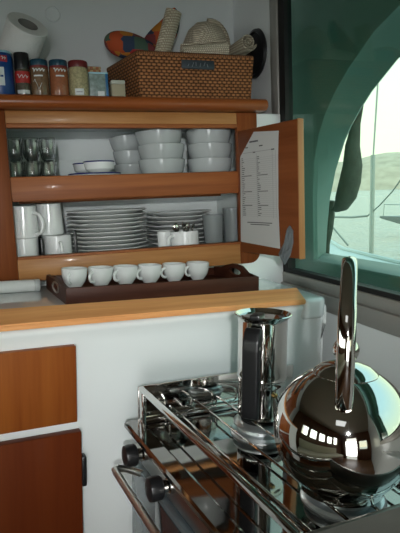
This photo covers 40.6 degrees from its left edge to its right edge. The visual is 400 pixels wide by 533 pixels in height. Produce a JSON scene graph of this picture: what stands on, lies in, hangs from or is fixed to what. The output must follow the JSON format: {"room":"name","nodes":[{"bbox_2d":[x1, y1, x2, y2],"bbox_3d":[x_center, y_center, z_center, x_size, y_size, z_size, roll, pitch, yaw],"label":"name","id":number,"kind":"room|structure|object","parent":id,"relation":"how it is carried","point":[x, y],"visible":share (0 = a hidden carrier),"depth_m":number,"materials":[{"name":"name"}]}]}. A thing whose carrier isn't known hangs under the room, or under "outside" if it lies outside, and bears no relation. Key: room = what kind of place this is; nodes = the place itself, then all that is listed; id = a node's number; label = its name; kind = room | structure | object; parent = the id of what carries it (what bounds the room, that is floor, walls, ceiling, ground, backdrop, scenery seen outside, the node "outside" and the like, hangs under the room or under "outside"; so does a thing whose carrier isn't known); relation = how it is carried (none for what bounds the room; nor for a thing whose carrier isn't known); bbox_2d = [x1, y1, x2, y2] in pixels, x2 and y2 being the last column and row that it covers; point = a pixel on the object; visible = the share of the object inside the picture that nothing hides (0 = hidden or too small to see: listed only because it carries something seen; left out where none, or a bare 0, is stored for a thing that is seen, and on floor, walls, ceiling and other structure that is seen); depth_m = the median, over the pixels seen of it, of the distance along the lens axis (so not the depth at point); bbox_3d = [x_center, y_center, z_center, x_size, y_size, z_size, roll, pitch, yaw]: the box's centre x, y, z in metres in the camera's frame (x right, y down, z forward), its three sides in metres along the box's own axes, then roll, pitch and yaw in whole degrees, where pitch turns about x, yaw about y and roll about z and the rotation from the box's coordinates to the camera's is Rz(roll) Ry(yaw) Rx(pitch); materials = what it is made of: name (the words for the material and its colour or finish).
{"room":"ship interior","nodes":[
{"label":"ship interior","id":0,"kind":"room"},
{"bbox_2d":[0,0,233,269],"bbox_3d":[-1.054,0.086,1.844,2.670,2.320,0.050,-5,8,-19],"label":"wall","id":1,"kind":"structure","parent":0,"point":[82,27],"depth_m":1.95,"materials":[{"name":"white paint"}]},
{"bbox_2d":[45,6,60,21],"bbox_3d":[-0.514,-0.882,1.885,0.054,0.054,0.006,-5,8,-19],"label":"cap","id":2,"kind":"object","parent":1,"relation":"attached to","point":[52,13],"visible":1,"depth_m":1.88,"materials":[{"name":"white plastic"}]},
{"bbox_2d":[0,94,304,280],"bbox_3d":[-0.490,-0.219,1.613,1.457,0.542,0.684,-5,8,-19],"label":"upper cabinet","id":3,"kind":"object","parent":1,"relation":"attached to","point":[81,127],"visible":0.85,"depth_m":1.64,"materials":[{"name":"brown wood"}]},
{"bbox_2d":[0,50,14,93],"bbox_3d":[-0.571,-0.545,1.546,0.073,0.129,0.076,-5,8,-19],"label":"canister","id":4,"kind":"object","parent":3,"relation":"on","point":[7,86],"visible":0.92,"depth_m":1.52,"materials":[{"name":"blue"}]},
{"bbox_2d":[9,161,23,176],"bbox_3d":[-0.553,-0.280,1.623,0.048,0.069,0.048,-5,8,-19],"label":"drinking glass","id":5,"kind":"object","parent":3,"relation":"on","point":[16,168],"visible":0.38,"depth_m":1.60,"materials":[{"name":"clear glass"}]},
{"bbox_2d":[7,137,22,160],"bbox_3d":[-0.556,-0.348,1.613,0.048,0.069,0.048,-5,8,-19],"label":"drinking glass","id":6,"kind":"object","parent":5,"relation":"on","point":[14,144],"visible":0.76,"depth_m":1.59,"materials":[{"name":"clear glass"}]},
{"bbox_2d":[13,52,31,94],"bbox_3d":[-0.514,-0.550,1.565,0.042,0.129,0.045,-5,8,-19],"label":"pepper grinder","id":7,"kind":"object","parent":3,"relation":"on","point":[21,59],"visible":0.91,"depth_m":1.55,"materials":[{"name":"black plastic"}]},
{"bbox_2d":[15,69,31,94],"bbox_3d":[-0.514,-0.528,1.569,0.042,0.083,0.042,-5,8,-19],"label":"jar","id":8,"kind":"object","parent":7,"relation":"attached to","point":[22,76],"depth_m":1.55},
{"bbox_2d":[18,90,29,93],"bbox_3d":[-0.507,-0.503,1.556,0.035,0.010,0.009,-5,8,-19],"label":"print","id":9,"kind":"object","parent":7,"relation":"attached to","point":[19,91],"depth_m":1.55,"materials":[{"name":"white paper"}]},
{"bbox_2d":[0,12,47,93],"bbox_3d":[-0.567,-0.631,1.664,0.120,0.262,0.265,-10,11,-44],"label":"paper towel roll","id":10,"kind":"object","parent":3,"relation":"on","point":[21,32],"visible":0.48,"depth_m":1.58,"materials":[{"name":"white paper"}]},
{"bbox_2d":[15,238,38,256],"bbox_3d":[-0.545,-0.050,1.650,0.104,0.073,0.082,-7,9,-32],"label":"mug","id":11,"kind":"object","parent":3,"relation":"in","point":[24,247],"visible":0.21,"depth_m":1.62,"materials":[{"name":"white ceramic"}]},
{"bbox_2d":[13,205,44,238],"bbox_3d":[-0.521,-0.135,1.641,0.110,0.098,0.084,-3,8,-6],"label":"mug","id":12,"kind":"object","parent":11,"relation":"on","point":[25,217],"visible":0.87,"depth_m":1.61,"materials":[{"name":"white ceramic"}]},
{"bbox_2d":[24,161,40,176],"bbox_3d":[-0.507,-0.284,1.638,0.048,0.069,0.048,-5,8,-19],"label":"drinking glass","id":13,"kind":"object","parent":3,"relation":"on","point":[31,168],"visible":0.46,"depth_m":1.62,"materials":[{"name":"clear glass"}]},
{"bbox_2d":[22,137,38,160],"bbox_3d":[-0.510,-0.352,1.629,0.048,0.069,0.048,-5,8,-19],"label":"drinking glass","id":14,"kind":"object","parent":13,"relation":"on","point":[30,145],"visible":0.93,"depth_m":1.61,"materials":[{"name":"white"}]},
{"bbox_2d":[29,59,49,94],"bbox_3d":[-0.469,-0.545,1.581,0.052,0.111,0.054,-5,8,-19],"label":"spice jar","id":15,"kind":"object","parent":3,"relation":"on","point":[39,76],"visible":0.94,"depth_m":1.56,"materials":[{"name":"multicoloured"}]},
{"bbox_2d":[41,161,56,175],"bbox_3d":[-0.461,-0.287,1.654,0.048,0.069,0.048,-5,8,-19],"label":"drinking glass","id":16,"kind":"object","parent":3,"relation":"on","point":[48,168],"visible":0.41,"depth_m":1.63,"materials":[{"name":"clear glass"}]},
{"bbox_2d":[39,137,55,160],"bbox_3d":[-0.464,-0.356,1.644,0.048,0.069,0.048,-5,8,-19],"label":"drinking glass","id":17,"kind":"object","parent":16,"relation":"on","point":[47,148],"visible":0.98,"depth_m":1.63,"materials":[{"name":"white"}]},
{"bbox_2d":[42,234,71,254],"bbox_3d":[-0.448,-0.063,1.713,0.099,0.074,0.090,1,8,25],"label":"mug","id":18,"kind":"object","parent":3,"relation":"in","point":[59,244],"visible":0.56,"depth_m":1.68,"materials":[{"name":"white ceramic"}]},
{"bbox_2d":[35,203,63,235],"bbox_3d":[-0.478,-0.151,1.730,0.089,0.100,0.106,0,8,16],"label":"mug","id":19,"kind":"object","parent":18,"relation":"on","point":[51,213],"visible":0.84,"depth_m":1.69,"materials":[{"name":"white ceramic"}]},
{"bbox_2d":[38,230,77,254],"bbox_3d":[-0.475,-0.079,1.778,0.108,0.090,0.305,-5,8,-19],"label":"plate rack","id":20,"kind":"object","parent":3,"relation":"in","point":[40,239],"visible":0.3,"depth_m":1.65,"materials":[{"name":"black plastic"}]},
{"bbox_2d":[49,59,68,94],"bbox_3d":[-0.417,-0.550,1.599,0.054,0.112,0.056,-5,8,-19],"label":"spice jar","id":21,"kind":"object","parent":3,"relation":"on","point":[58,69],"visible":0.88,"depth_m":1.58,"materials":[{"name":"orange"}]},
{"bbox_2d":[68,60,88,95],"bbox_3d":[-0.363,-0.555,1.617,0.058,0.112,0.059,-5,8,-19],"label":"spice jar","id":22,"kind":"object","parent":3,"relation":"on","point":[77,72],"visible":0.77,"depth_m":1.59,"materials":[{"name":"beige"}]},
{"bbox_2d":[87,66,100,71],"bbox_3d":[-0.340,-0.575,1.731,0.046,0.119,0.042,-5,8,-19],"label":"tin","id":23,"kind":"object","parent":3,"relation":"on","point":[89,68],"visible":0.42,"depth_m":1.71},
{"bbox_2d":[68,172,120,175],"bbox_3d":[-0.338,-0.285,1.740,0.170,0.030,0.170,-5,8,-19],"label":"plate","id":24,"kind":"object","parent":3,"relation":"on","point":[86,173],"visible":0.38,"depth_m":1.66,"materials":[{"name":"white ceramic"}]},
{"bbox_2d":[72,163,87,172],"bbox_3d":[-0.373,-0.325,1.798,0.099,0.037,0.099,-5,8,-19],"label":"bowl","id":25,"kind":"object","parent":24,"relation":"on","point":[78,167],"visible":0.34,"depth_m":1.76,"materials":[{"name":"white ceramic"}]},
{"bbox_2d":[83,160,114,171],"bbox_3d":[-0.321,-0.316,1.717,0.099,0.037,0.099,-5,8,-19],"label":"bowl","id":26,"kind":"object","parent":24,"relation":"on","point":[94,165],"visible":0.85,"depth_m":1.68,"materials":[{"name":"white ceramic"}]},
{"bbox_2d":[88,72,108,95],"bbox_3d":[-0.310,-0.547,1.648,0.058,0.084,0.030,-5,8,-19],"label":"box","id":27,"kind":"object","parent":3,"relation":"on","point":[98,81],"visible":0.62,"depth_m":1.63,"materials":[{"name":"blue cardboard"}]},
{"bbox_2d":[72,243,147,251],"bbox_3d":[-0.307,-0.058,1.820,0.268,0.024,0.268,-5,8,-19],"label":"dinner plate","id":28,"kind":"object","parent":3,"relation":"in","point":[142,244],"visible":0.27,"depth_m":1.72,"materials":[{"name":"white ceramic"}]},
{"bbox_2d":[72,239,147,249],"bbox_3d":[-0.307,-0.071,1.819,0.268,0.024,0.268,-5,8,-19],"label":"dinner plate","id":29,"kind":"object","parent":28,"relation":"on","point":[119,246],"visible":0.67,"depth_m":1.72,"materials":[{"name":"white ceramic"}]},
{"bbox_2d":[72,235,147,245],"bbox_3d":[-0.309,-0.085,1.815,0.268,0.024,0.268,-5,8,-19],"label":"dinner plate","id":30,"kind":"object","parent":29,"relation":"on","point":[128,241],"visible":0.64,"depth_m":1.72,"materials":[{"name":"white ceramic"}]},
{"bbox_2d":[71,231,147,241],"bbox_3d":[-0.309,-0.098,1.816,0.268,0.024,0.268,-5,8,-19],"label":"dinner plate","id":31,"kind":"object","parent":30,"relation":"on","point":[125,237],"visible":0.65,"depth_m":1.72,"materials":[{"name":"white ceramic"}]},
{"bbox_2d":[66,227,146,236],"bbox_3d":[-0.311,-0.111,1.813,0.268,0.024,0.268,-5,8,-19],"label":"dinner plate","id":32,"kind":"object","parent":31,"relation":"on","point":[121,233],"visible":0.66,"depth_m":1.71,"materials":[{"name":"white ceramic"}]},
{"bbox_2d":[66,223,146,232],"bbox_3d":[-0.311,-0.124,1.810,0.268,0.024,0.268,-5,8,-19],"label":"dinner plate","id":33,"kind":"object","parent":32,"relation":"on","point":[117,229],"visible":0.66,"depth_m":1.71,"materials":[{"name":"white ceramic"}]},
{"bbox_2d":[66,219,146,228],"bbox_3d":[-0.312,-0.138,1.810,0.268,0.024,0.268,-5,8,-19],"label":"dinner plate","id":34,"kind":"object","parent":33,"relation":"on","point":[128,224],"visible":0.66,"depth_m":1.71,"materials":[{"name":"white ceramic"}]},
{"bbox_2d":[66,216,146,224],"bbox_3d":[-0.310,-0.151,1.807,0.268,0.024,0.268,-5,8,-19],"label":"dinner plate","id":35,"kind":"object","parent":34,"relation":"on","point":[124,220],"visible":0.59,"depth_m":1.71,"materials":[{"name":"white ceramic"}]},
{"bbox_2d":[66,212,146,219],"bbox_3d":[-0.311,-0.164,1.805,0.268,0.024,0.268,-5,8,-19],"label":"dinner plate","id":36,"kind":"object","parent":35,"relation":"on","point":[118,216],"visible":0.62,"depth_m":1.70,"materials":[{"name":"white ceramic"}]},
{"bbox_2d":[66,208,146,215],"bbox_3d":[-0.312,-0.178,1.804,0.268,0.024,0.268,-5,8,-19],"label":"dinner plate","id":37,"kind":"object","parent":36,"relation":"on","point":[94,212],"visible":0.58,"depth_m":1.71,"materials":[{"name":"white ceramic"}]},
{"bbox_2d":[109,80,125,95],"bbox_3d":[-0.253,-0.538,1.659,0.043,0.060,0.037,-5,8,-19],"label":"box","id":38,"kind":"object","parent":3,"relation":"on","point":[117,87],"visible":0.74,"depth_m":1.64,"materials":[{"name":"beige"}]},
{"bbox_2d":[114,164,141,173],"bbox_3d":[-0.246,-0.329,1.915,0.112,0.063,0.112,-5,8,-19],"label":"bowl","id":39,"kind":"object","parent":3,"relation":"on","point":[123,168],"visible":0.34,"depth_m":1.86,"materials":[{"name":"grey ceramic"}]},
{"bbox_2d":[113,150,140,164],"bbox_3d":[-0.249,-0.375,1.909,0.112,0.063,0.112,-6,8,-18],"label":"bowl","id":40,"kind":"object","parent":39,"relation":"on","point":[124,156],"visible":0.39,"depth_m":1.86,"materials":[{"name":"grey ceramic"}]},
{"bbox_2d":[109,133,138,150],"bbox_3d":[-0.263,-0.429,1.897,0.111,0.074,0.112,-7,9,-31],"label":"bowl","id":41,"kind":"object","parent":40,"relation":"on","point":[126,141],"visible":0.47,"depth_m":1.85,"materials":[{"name":"grey ceramic"}]},
{"bbox_2d":[138,158,184,173],"bbox_3d":[-0.126,-0.322,1.809,0.156,0.069,0.156,-5,8,-19],"label":"bowl","id":42,"kind":"object","parent":3,"relation":"on","point":[159,165],"visible":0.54,"depth_m":1.74,"materials":[{"name":"grey ceramic"}]},
{"bbox_2d":[138,143,183,159],"bbox_3d":[-0.128,-0.370,1.802,0.156,0.069,0.156,-6,8,-18],"label":"bowl","id":43,"kind":"object","parent":42,"relation":"on","point":[156,150],"visible":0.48,"depth_m":1.74,"materials":[{"name":"grey ceramic"}]},
{"bbox_2d":[135,129,181,144],"bbox_3d":[-0.136,-0.417,1.794,0.156,0.076,0.156,-7,9,-33],"label":"bowl","id":44,"kind":"object","parent":43,"relation":"on","point":[150,136],"visible":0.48,"depth_m":1.73,"materials":[{"name":"grey ceramic"}]},
{"bbox_2d":[157,231,170,246],"bbox_3d":[-0.119,-0.084,1.797,0.046,0.067,0.046,-5,8,-19],"label":"egg cup","id":45,"kind":"object","parent":3,"relation":"in","point":[162,236],"visible":0.56,"depth_m":1.78,"materials":[{"name":"white ceramic"}]},
{"bbox_2d":[145,239,203,245],"bbox_3d":[-0.080,-0.086,1.974,0.241,0.021,0.241,-5,8,-19],"label":"plate","id":46,"kind":"object","parent":3,"relation":"in","point":[153,242],"visible":0.15,"depth_m":1.97,"materials":[{"name":"white ceramic"}]},
{"bbox_2d":[146,234,203,240],"bbox_3d":[-0.074,-0.102,1.974,0.241,0.021,0.241,-5,8,-19],"label":"plate","id":47,"kind":"object","parent":46,"relation":"on","point":[202,235],"visible":0.11,"depth_m":1.98,"materials":[{"name":"white ceramic"}]},
{"bbox_2d":[146,231,203,236],"bbox_3d":[-0.081,-0.116,1.970,0.241,0.021,0.241,-5,8,-19],"label":"plate","id":48,"kind":"object","parent":47,"relation":"on","point":[154,234],"visible":0.16,"depth_m":1.93,"materials":[{"name":"white ceramic"}]},
{"bbox_2d":[146,226,202,232],"bbox_3d":[-0.076,-0.132,1.970,0.241,0.021,0.241,-5,8,-19],"label":"plate","id":49,"kind":"object","parent":48,"relation":"on","point":[201,227],"visible":0.16,"depth_m":1.90,"materials":[{"name":"white ceramic"}]},
{"bbox_2d":[146,222,202,229],"bbox_3d":[-0.082,-0.146,1.966,0.241,0.021,0.241,-5,8,-19],"label":"plate","id":50,"kind":"object","parent":49,"relation":"on","point":[154,226],"visible":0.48,"depth_m":1.89,"materials":[{"name":"white ceramic"}]},
{"bbox_2d":[146,218,202,225],"bbox_3d":[-0.077,-0.161,1.966,0.241,0.021,0.241,-5,8,-19],"label":"plate","id":51,"kind":"object","parent":50,"relation":"on","point":[161,223],"visible":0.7,"depth_m":1.88,"materials":[{"name":"white ceramic"}]},
{"bbox_2d":[146,214,209,220],"bbox_3d":[-0.083,-0.176,1.962,0.241,0.021,0.241,-5,8,-19],"label":"plate","id":52,"kind":"object","parent":51,"relation":"on","point":[156,218],"visible":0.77,"depth_m":1.88,"materials":[{"name":"white ceramic"}]},
{"bbox_2d":[146,209,210,216],"bbox_3d":[-0.078,-0.191,1.962,0.241,0.021,0.241,-5,8,-19],"label":"plate","id":53,"kind":"object","parent":52,"relation":"on","point":[172,213],"visible":0.82,"depth_m":1.89,"materials":[{"name":"white ceramic"}]},
{"bbox_2d":[107,50,253,98],"bbox_3d":[-0.066,-0.613,1.818,0.448,0.150,0.261,-5,8,-19],"label":"wicker basket","id":54,"kind":"object","parent":3,"relation":"on","point":[145,73],"visible":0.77,"depth_m":1.71,"materials":[{"name":"brown wicker"}]},
{"bbox_2d":[104,31,155,57],"bbox_3d":[-0.221,-0.716,1.755,0.180,0.090,0.079,-5,8,-19],"label":"oven mitt","id":55,"kind":"object","parent":54,"relation":"on","point":[121,44],"visible":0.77,"depth_m":1.72,"materials":[{"name":"fabric"}]},
{"bbox_2d":[145,8,179,44],"bbox_3d":[-0.136,-0.795,1.839,0.141,0.172,0.056,-5,8,-19],"label":"bag","id":56,"kind":"object","parent":54,"relation":"in","point":[152,36],"visible":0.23,"depth_m":1.81,"materials":[{"name":"fabric"}]},
{"bbox_2d":[155,8,181,51],"bbox_3d":[-0.110,-0.725,1.735,0.109,0.194,0.052,-2,8,6],"label":"mat","id":57,"kind":"object","parent":54,"relation":"in","point":[170,23],"visible":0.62,"depth_m":1.71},
{"bbox_2d":[180,40,228,53],"bbox_3d":[0.015,-0.709,1.773,0.159,0.071,0.049,-4,8,-15],"label":"mat","id":58,"kind":"object","parent":54,"relation":"in","point":[219,46],"visible":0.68,"depth_m":1.76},
{"bbox_2d":[183,18,230,46],"bbox_3d":[0.014,-0.781,1.881,0.160,0.137,0.161,-9,10,-40],"label":"straw hat","id":59,"kind":"object","parent":54,"relation":"in","point":[211,29],"visible":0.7,"depth_m":1.82,"materials":[{"name":"beige wicker"}]},
{"bbox_2d":[229,34,256,54],"bbox_3d":[0.140,-0.736,1.822,0.056,0.062,0.111,-6,8,-25],"label":"mat","id":60,"kind":"object","parent":54,"relation":"in","point":[244,45],"visible":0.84,"depth_m":1.78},
{"bbox_2d":[166,230,198,245],"bbox_3d":[-0.058,-0.087,1.806,0.109,0.065,0.096,-2,8,-1],"label":"mug","id":61,"kind":"object","parent":3,"relation":"in","point":[189,237],"visible":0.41,"depth_m":1.76,"materials":[{"name":"white ceramic"}]},
{"bbox_2d":[173,223,179,231],"bbox_3d":[-0.075,-0.103,1.783,0.030,0.082,0.010,-7,9,-31],"label":"teaspoon","id":62,"kind":"object","parent":61,"relation":"in","point":[176,227],"visible":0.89,"depth_m":1.77,"materials":[{"name":"silver metal"}]},
{"bbox_2d":[185,223,189,230],"bbox_3d":[-0.040,-0.103,1.776,0.021,0.081,0.028,-4,8,-11],"label":"teaspoon","id":63,"kind":"object","parent":61,"relation":"in","point":[187,227],"visible":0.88,"depth_m":1.76,"materials":[{"name":"silver metal"}]},
{"bbox_2d":[187,157,231,171],"bbox_3d":[0.034,-0.335,1.860,0.156,0.069,0.156,-5,8,-19],"label":"bowl","id":64,"kind":"object","parent":3,"relation":"on","point":[210,164],"visible":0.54,"depth_m":1.79,"materials":[{"name":"grey ceramic"}]},
{"bbox_2d":[187,142,231,158],"bbox_3d":[0.033,-0.383,1.854,0.156,0.069,0.156,-5,8,-19],"label":"bowl","id":65,"kind":"object","parent":64,"relation":"on","point":[213,149],"visible":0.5,"depth_m":1.79,"materials":[{"name":"grey ceramic"}]},
{"bbox_2d":[186,129,230,143],"bbox_3d":[0.029,-0.429,1.847,0.156,0.069,0.156,-4,8,-19],"label":"bowl","id":66,"kind":"object","parent":65,"relation":"on","point":[193,136],"visible":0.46,"depth_m":1.78,"materials":[{"name":"grey ceramic"}]},
{"bbox_2d":[202,214,222,242],"bbox_3d":[0.045,-0.120,1.843,0.072,0.113,0.072,-5,8,-19],"label":"tumbler","id":67,"kind":"object","parent":3,"relation":"in","point":[212,223],"visible":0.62,"depth_m":1.81,"materials":[{"name":"grey ceramic"}]},
{"bbox_2d":[222,207,237,241],"bbox_3d":[0.114,-0.138,1.879,0.068,0.133,0.068,-5,8,-19],"label":"tumbler","id":68,"kind":"object","parent":3,"relation":"on","point":[229,214],"visible":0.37,"depth_m":1.85,"materials":[{"name":"grey ceramic"}]},
{"bbox_2d":[240,131,279,248],"bbox_3d":[0.181,-0.239,1.677,0.002,0.355,0.209,-7,9,-29],"label":"list","id":69,"kind":"object","parent":3,"relation":"attached to","point":[259,158],"visible":1,"depth_m":1.67,"materials":[{"name":"grey paper"}]},
{"bbox_2d":[233,0,399,390],"bbox_3d":[0.899,0.230,0.202,0.050,2.320,4.340,-5,8,-19],"label":"wall","id":70,"kind":"structure","parent":0,"point":[380,350],"depth_m":1.63,"materials":[{"name":"white paint"}]},
{"bbox_2d":[247,28,266,78],"bbox_3d":[0.195,-0.759,1.929,0.020,0.170,0.170,-5,8,-19],"label":"wall speaker","id":71,"kind":"object","parent":70,"relation":"attached to","point":[259,53],"visible":0.56,"depth_m":1.89,"materials":[{"name":"black plastic"}]},
{"bbox_2d":[247,33,260,74],"bbox_3d":[0.189,-0.759,1.927,0.008,0.140,0.140,-5,8,-19],"label":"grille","id":72,"kind":"object","parent":71,"relation":"attached to","point":[256,53],"depth_m":1.90,"materials":[{"name":"black"}]},
{"bbox_2d":[234,114,282,283],"bbox_3d":[0.196,-0.181,1.837,0.170,0.654,0.038,-5,8,-19],"label":"trim","id":73,"kind":"structure","parent":70,"relation":"attached to","point":[269,267],"depth_m":1.84,"materials":[{"name":"white"}]},
{"bbox_2d":[269,0,399,337],"bbox_3d":[0.614,-0.368,0.847,0.042,1.185,2.172,-5,8,-19],"label":"window","id":74,"kind":"structure","parent":70,"relation":"in","point":[378,308],"depth_m":1.74,"materials":[{"name":"grey"}]},
{"bbox_2d":[291,0,399,291],"bbox_3d":[0.791,-0.216,0.995,0.104,2.200,3.800,-5,8,-19],"label":"window frame","id":75,"kind":"structure","parent":0,"point":[342,50],"depth_m":1.83,"materials":[{"name":"teal paint"}]},
{"bbox_2d":[330,243,399,264],"bbox_3d":[1.202,0.142,1.553,0.957,0.070,5.098,-5,8,-19],"label":"deck","id":76,"kind":"object","parent":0,"point":[335,250],"visible":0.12,"depth_m":2.94,"materials":[{"name":"white"}]},
{"bbox_2d":[333,227,348,245],"bbox_3d":[0.912,-0.202,3.522,0.012,0.122,0.186,-5,8,-19],"label":"mooring line","id":77,"kind":"object","parent":76,"relation":"on","point":[334,229],"visible":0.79,"depth_m":3.51,"materials":[{"name":"white fabric"}]},
{"bbox_2d":[326,105,363,253],"bbox_3d":[0.571,-0.288,2.156,0.090,0.675,0.264,-5,8,-19],"label":"bundle","id":78,"kind":"object","parent":76,"relation":"on","point":[349,183],"visible":0.73,"depth_m":2.07,"materials":[{"name":"green fabric"}]},
{"bbox_2d":[330,240,399,263],"bbox_3d":[1.339,0.109,1.453,0.308,0.024,4.825,-4,8,-13],"label":"trim","id":79,"kind":"structure","parent":76,"relation":"on","point":[341,247],"depth_m":2.85,"materials":[{"name":"white"}]},
{"bbox_2d":[369,155,374,253],"bbox_3d":[1.036,0.576,3.351,0.102,2.484,0.102,1,9,26],"label":"stanchion","id":80,"kind":"object","parent":76,"relation":"on","point":[372,157],"visible":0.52,"depth_m":3.17,"materials":[{"name":"silver metal"}]},
{"bbox_2d":[335,215,366,217],"bbox_3d":[0.893,-0.332,3.543,0.012,0.029,0.658,-5,8,-19],"label":"lifeline","id":81,"kind":"object","parent":80,"relation":"attached to","point":[361,215],"visible":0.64,"depth_m":3.38,"materials":[{"name":"grey metal"}]},
{"bbox_2d":[372,83,378,154],"bbox_3d":[1.001,-1.007,3.055,0.010,0.801,0.078,-5,8,-19],"label":"wire","id":82,"kind":"object","parent":80,"relation":"on","point":[378,83],"visible":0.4,"depth_m":3.08,"materials":[{"name":"silver metal"}]},
{"bbox_2d":[366,180,399,216],"bbox_3d":[1.057,-0.418,3.036,0.008,0.290,0.388,-5,8,-19],"label":"lifeline","id":83,"kind":"object","parent":80,"relation":"attached to","point":[399,180],"visible":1,"depth_m":3.05,"materials":[{"name":"grey metal"}]},
{"bbox_3d":[-0.301,1.505,-0.029,2.670,0.050,4.400,-5,8,-19],"label":"floor","id":84,"kind":"structure","parent":0,"visible":0},
{"bbox_2d":[0,305,325,532],"bbox_3d":[-0.509,0.675,1.367,1.768,1.207,0.419,-6,8,-25],"label":"base cabinet","id":85,"kind":"object","parent":84,"relation":"on","point":[68,394],"visible":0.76,"depth_m":1.24,"materials":[{"name":"white paint"}]},
{"bbox_2d":[0,269,324,331],"bbox_3d":[-0.527,0.102,1.430,1.789,0.165,0.673,-6,8,-25],"label":"countertop","id":86,"kind":"structure","parent":85,"relation":"on","point":[42,308],"depth_m":1.31,"materials":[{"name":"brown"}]},
{"bbox_2d":[0,279,40,293],"bbox_3d":[-0.591,0.060,1.492,0.287,0.050,0.036,-6,8,-25],"label":"tube","id":87,"kind":"object","parent":86,"relation":"on","point":[31,285],"visible":1,"depth_m":1.52,"materials":[{"name":"white plastic"}]},
{"bbox_2d":[40,265,223,282],"bbox_3d":[-0.997,0.148,1.581,2.300,0.163,0.040,-5,8,-19],"label":"trim","id":88,"kind":"structure","parent":86,"relation":"attached to","point":[44,281],"depth_m":1.90,"materials":[{"name":"white"}]},
{"bbox_2d":[46,263,258,303],"bbox_3d":[-0.142,0.046,1.594,0.568,0.075,0.285,-6,8,-25],"label":"serving tray","id":89,"kind":"object","parent":86,"relation":"on","point":[222,279],"visible":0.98,"depth_m":1.48,"materials":[{"name":"brown wood"}]},
{"bbox_2d":[61,267,87,286],"bbox_3d":[-0.356,0.031,1.528,0.078,0.058,0.074,-9,10,-39],"label":"espresso cup","id":90,"kind":"object","parent":89,"relation":"on","point":[72,276],"visible":0.88,"depth_m":1.50,"materials":[{"name":"white ceramic"}]},
{"bbox_2d":[88,265,112,285],"bbox_3d":[-0.285,0.028,1.558,0.073,0.058,0.079,-4,8,-11],"label":"espresso cup","id":91,"kind":"object","parent":89,"relation":"on","point":[100,275],"visible":0.9,"depth_m":1.53,"materials":[{"name":"white ceramic"}]},
{"bbox_2d":[113,264,137,283],"bbox_3d":[-0.219,0.025,1.592,0.073,0.058,0.079,-3,8,-6],"label":"espresso cup","id":92,"kind":"object","parent":89,"relation":"on","point":[123,273],"visible":0.91,"depth_m":1.57,"materials":[{"name":"white ceramic"}]},
{"bbox_2d":[136,263,161,282],"bbox_3d":[-0.151,0.021,1.627,0.074,0.058,0.078,-2,8,2],"label":"espresso cup","id":93,"kind":"object","parent":89,"relation":"on","point":[146,272],"visible":0.9,"depth_m":1.60,"materials":[{"name":"white ceramic"}]},
{"bbox_2d":[161,262,185,280],"bbox_3d":[-0.082,0.017,1.667,0.079,0.058,0.073,-2,8,-1],"label":"espresso cup","id":94,"kind":"object","parent":89,"relation":"on","point":[172,271],"visible":0.95,"depth_m":1.64,"materials":[{"name":"white ceramic"}]},
{"bbox_2d":[185,261,208,279],"bbox_3d":[-0.009,0.013,1.708,0.079,0.058,0.073,-2,8,2],"label":"espresso cup","id":95,"kind":"object","parent":89,"relation":"on","point":[197,270],"visible":0.98,"depth_m":1.68,"materials":[{"name":"white ceramic"}]},
{"bbox_2d":[320,335,322,362],"bbox_3d":[0.263,0.595,1.761,0.081,0.976,0.362,-6,8,-25],"label":"trim","id":96,"kind":"structure","parent":85,"relation":"attached to","point":[322,335],"depth_m":1.56,"materials":[{"name":"white"}]},
{"bbox_2d":[111,364,399,532],"bbox_3d":[0.150,0.778,1.016,0.476,1.034,0.575,-6,8,-25],"label":"gas stove","id":97,"kind":"object","parent":84,"relation":"on","point":[196,465],"visible":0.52,"depth_m":0.94,"materials":[{"name":"silver metal"}]},
{"bbox_2d":[234,308,291,422],"bbox_3d":[0.129,0.194,1.074,0.113,0.218,0.139,-3,8,-3],"label":"press","id":98,"kind":"object","parent":97,"relation":"on","point":[262,332],"visible":0.96,"depth_m":1.03,"materials":[{"name":"silver metal"}]},
{"bbox_2d":[273,256,399,507],"bbox_3d":[0.218,0.160,0.801,0.226,0.352,0.206,-7,9,-33],"label":"kettle","id":99,"kind":"object","parent":97,"relation":"on","point":[336,425],"visible":1,"depth_m":0.72,"materials":[{"name":"silver metal"}]},
{"label":"outside","id":100,"kind":"structure","parent":0,"visible":0},
{"bbox_2d":[331,152,399,191],"bbox_3d":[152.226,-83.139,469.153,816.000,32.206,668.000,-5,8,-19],"label":"hills","id":101,"kind":"structure","parent":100,"point":[387,165],"depth_m":416.88,"materials":[{"name":"green plant"}]},
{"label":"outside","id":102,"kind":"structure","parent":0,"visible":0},
{"bbox_2d":[330,189,399,259],"bbox_3d":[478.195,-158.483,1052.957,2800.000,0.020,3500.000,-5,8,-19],"label":"sea","id":103,"kind":"structure","parent":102,"point":[355,231],"depth_m":33.02,"materials":[{"name":"teal liquid"}]},
{"bbox_2d":[380,204,399,223],"bbox_3d":[12.698,-2.117,24.601,9.000,1.829,2.700,-2,8,0],"label":"moored boat","id":104,"kind":"object","parent":103,"relation":"on","point":[396,219],"visible":1,"depth_m":24.48,"materials":[{"name":"grey"}]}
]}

